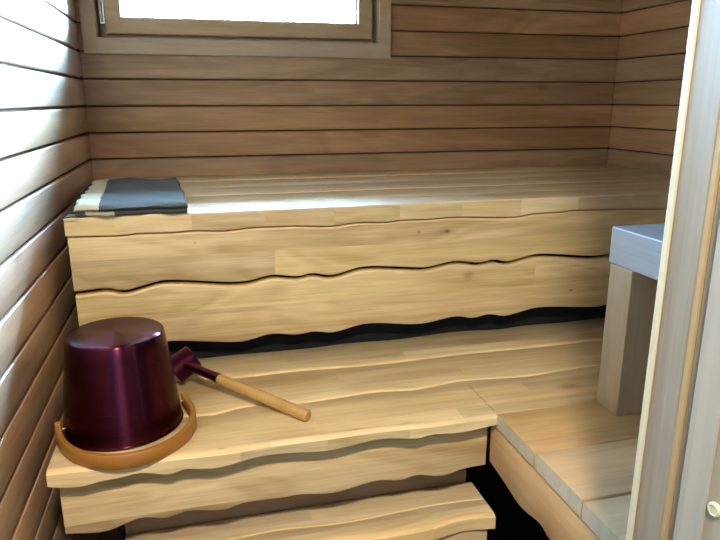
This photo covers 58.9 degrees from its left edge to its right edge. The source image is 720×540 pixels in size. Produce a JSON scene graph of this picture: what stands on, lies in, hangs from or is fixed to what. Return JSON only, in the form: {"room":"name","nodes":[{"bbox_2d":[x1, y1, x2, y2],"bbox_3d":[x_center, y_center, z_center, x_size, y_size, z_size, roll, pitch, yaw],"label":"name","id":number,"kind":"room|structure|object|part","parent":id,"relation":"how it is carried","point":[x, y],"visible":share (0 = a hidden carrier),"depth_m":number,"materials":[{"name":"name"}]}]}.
{"room":"sauna","nodes":[
{"label":"sauna","id":0,"kind":"room"},
{"bbox_2d":[0,0,124,539],"bbox_3d":[-0.750,-0.015,1.341,0.140,2.380,1.990,-4,15,-14],"label":"wall","id":1,"kind":"structure","parent":0,"point":[45,153],"depth_m":1.32,"materials":[{"name":"brown wood"}]},
{"bbox_2d":[122,450,549,539],"bbox_3d":[0.271,1.076,1.902,2.244,0.060,1.990,-4,15,-14],"label":"floor","id":2,"kind":"structure","parent":0,"point":[512,522],"depth_m":2.42,"materials":[{"name":"grey stone"}]},
{"bbox_2d":[125,468,495,539],"bbox_3d":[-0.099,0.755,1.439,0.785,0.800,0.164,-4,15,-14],"label":"step","id":3,"kind":"structure","parent":2,"relation":"on","point":[417,507],"depth_m":1.40,"materials":[{"name":"brown wood"}]},
{"bbox_2d":[63,164,670,358],"bbox_3d":[0.174,0.328,2.173,1.922,1.247,0.780,-4,15,-14],"label":"bench","id":4,"kind":"object","parent":2,"relation":"on","point":[255,263],"visible":0.76,"depth_m":1.67,"materials":[{"name":"brown wood"}]},
{"bbox_2d":[61,178,187,218],"bbox_3d":[-0.598,-0.196,1.651,0.294,0.035,0.505,-4,15,-14],"label":"folded towel","id":5,"kind":"object","parent":4,"relation":"on","point":[121,196],"visible":1,"depth_m":1.50,"materials":[{"name":"grey fabric"}]},
{"bbox_3d":[0.229,0.020,1.784,1.864,0.372,0.015,-4,15,-14],"label":"dark panel","id":6,"kind":"part","parent":4,"relation":"part of","materials":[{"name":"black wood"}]},
{"bbox_2d":[73,0,622,449],"bbox_3d":[0.040,-0.314,2.459,2.244,2.380,0.140,-4,15,-14],"label":"wall","id":7,"kind":"structure","parent":0,"point":[464,83],"depth_m":2.31,"materials":[{"name":"brown wood"}]},
{"bbox_2d":[78,0,390,58],"bbox_3d":[-0.400,-1.030,2.132,1.020,0.607,0.132,-4,15,-14],"label":"window","id":8,"kind":"structure","parent":7,"relation":"in","point":[369,36],"depth_m":2.14,"materials":[{"name":"brown wood"}]},
{"bbox_3d":[-0.402,-1.032,2.139,0.933,0.507,0.117,-4,15,-14],"label":"frame","id":9,"kind":"part","parent":8,"relation":"part of","materials":[{"name":"brown wood"}]},
{"bbox_3d":[-0.393,-1.026,2.117,0.887,0.478,0.050,-4,15,-14],"label":"sash","id":10,"kind":"part","parent":8,"relation":"part of","materials":[{"name":"brown wood"}]},
{"bbox_2d":[607,0,692,173],"bbox_3d":[1.288,-0.151,1.845,0.140,2.380,1.990,-4,15,-14],"label":"wall","id":11,"kind":"structure","parent":0,"point":[653,39],"depth_m":2.34,"materials":[{"name":"brown wood"}]},
{"bbox_2d":[46,318,604,533],"bbox_3d":[0.313,0.319,1.608,1.922,0.167,0.495,-4,15,-14],"label":"bench","id":12,"kind":"object","parent":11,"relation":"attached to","point":[399,409],"visible":0.7,"depth_m":1.37,"materials":[{"name":"brown wood"}]},
{"bbox_2d":[54,317,196,469],"bbox_3d":[-0.465,0.224,1.255,0.266,0.198,0.302,-4,15,-14],"label":"bucket","id":13,"kind":"object","parent":12,"relation":"on","point":[120,391],"visible":1,"depth_m":1.20,"materials":[{"name":"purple metal"}]},
{"bbox_3d":[-0.433,0.315,1.226,0.262,0.037,0.183,-9,17,-30],"label":"bail handle","id":14,"kind":"part","parent":13,"relation":"part of","materials":[{"name":"brown wood"}]},
{"bbox_2d":[170,347,310,421],"bbox_3d":[-0.284,0.246,1.391,0.401,0.086,0.085,11,18,35],"label":"ladle","id":15,"kind":"object","parent":12,"relation":"on","point":[185,363],"visible":0.88,"depth_m":1.39,"materials":[{"name":"brown wood"}]},
{"bbox_2d":[170,347,200,383],"bbox_3d":[-0.410,0.222,1.479,0.083,0.084,0.075,-4,15,-14],"label":"cup","id":16,"kind":"object","parent":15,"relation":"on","point":[184,361],"depth_m":1.45,"materials":[{"name":"purple metal"}]},
{"bbox_3d":[-0.210,0.271,1.360,0.241,0.053,0.026,8,17,28],"label":"handle","id":17,"kind":"part","parent":15,"relation":"part of","materials":[{"name":"brown wood"}]},
{"bbox_2d":[489,401,640,539],"bbox_3d":[0.860,0.405,1.242,1.047,0.150,0.579,-4,15,-14],"label":"platform","id":18,"kind":"object","parent":11,"relation":"attached to","point":[570,468],"visible":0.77,"depth_m":1.20,"materials":[{"name":"beige wood"}]},
{"bbox_2d":[597,223,664,415],"bbox_3d":[0.645,0.164,1.104,0.126,0.389,0.561,-4,15,-14],"label":"railing","id":19,"kind":"object","parent":18,"relation":"on","point":[635,250],"visible":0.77,"depth_m":1.29,"materials":[{"name":"beige wood"}]},
{"bbox_3d":[0.645,0.013,1.064,0.126,0.076,0.561,-4,15,-14],"label":"rail","id":20,"kind":"part","parent":19,"relation":"part of","materials":[{"name":"beige wood"}]},
{"bbox_3d":[0.715,0.128,0.758,2.400,2.360,0.100,-4,15,-14],"label":"wall","id":21,"kind":"structure","parent":0,"visible":0},
{"bbox_2d":[626,0,719,539],"bbox_3d":[0.378,0.281,0.709,0.106,2.090,0.100,-4,15,-14],"label":"trim","id":22,"kind":"structure","parent":21,"relation":"attached to","point":[692,220],"depth_m":0.64,"materials":[{"name":"brown wood"}]},
{"bbox_2d":[673,222,719,539],"bbox_3d":[0.405,0.379,0.410,0.007,2.035,0.578,-4,15,-14],"label":"door","id":23,"kind":"structure","parent":21,"relation":"in","point":[698,511],"depth_m":0.62,"materials":[{"name":"beige wood"}]}
]}

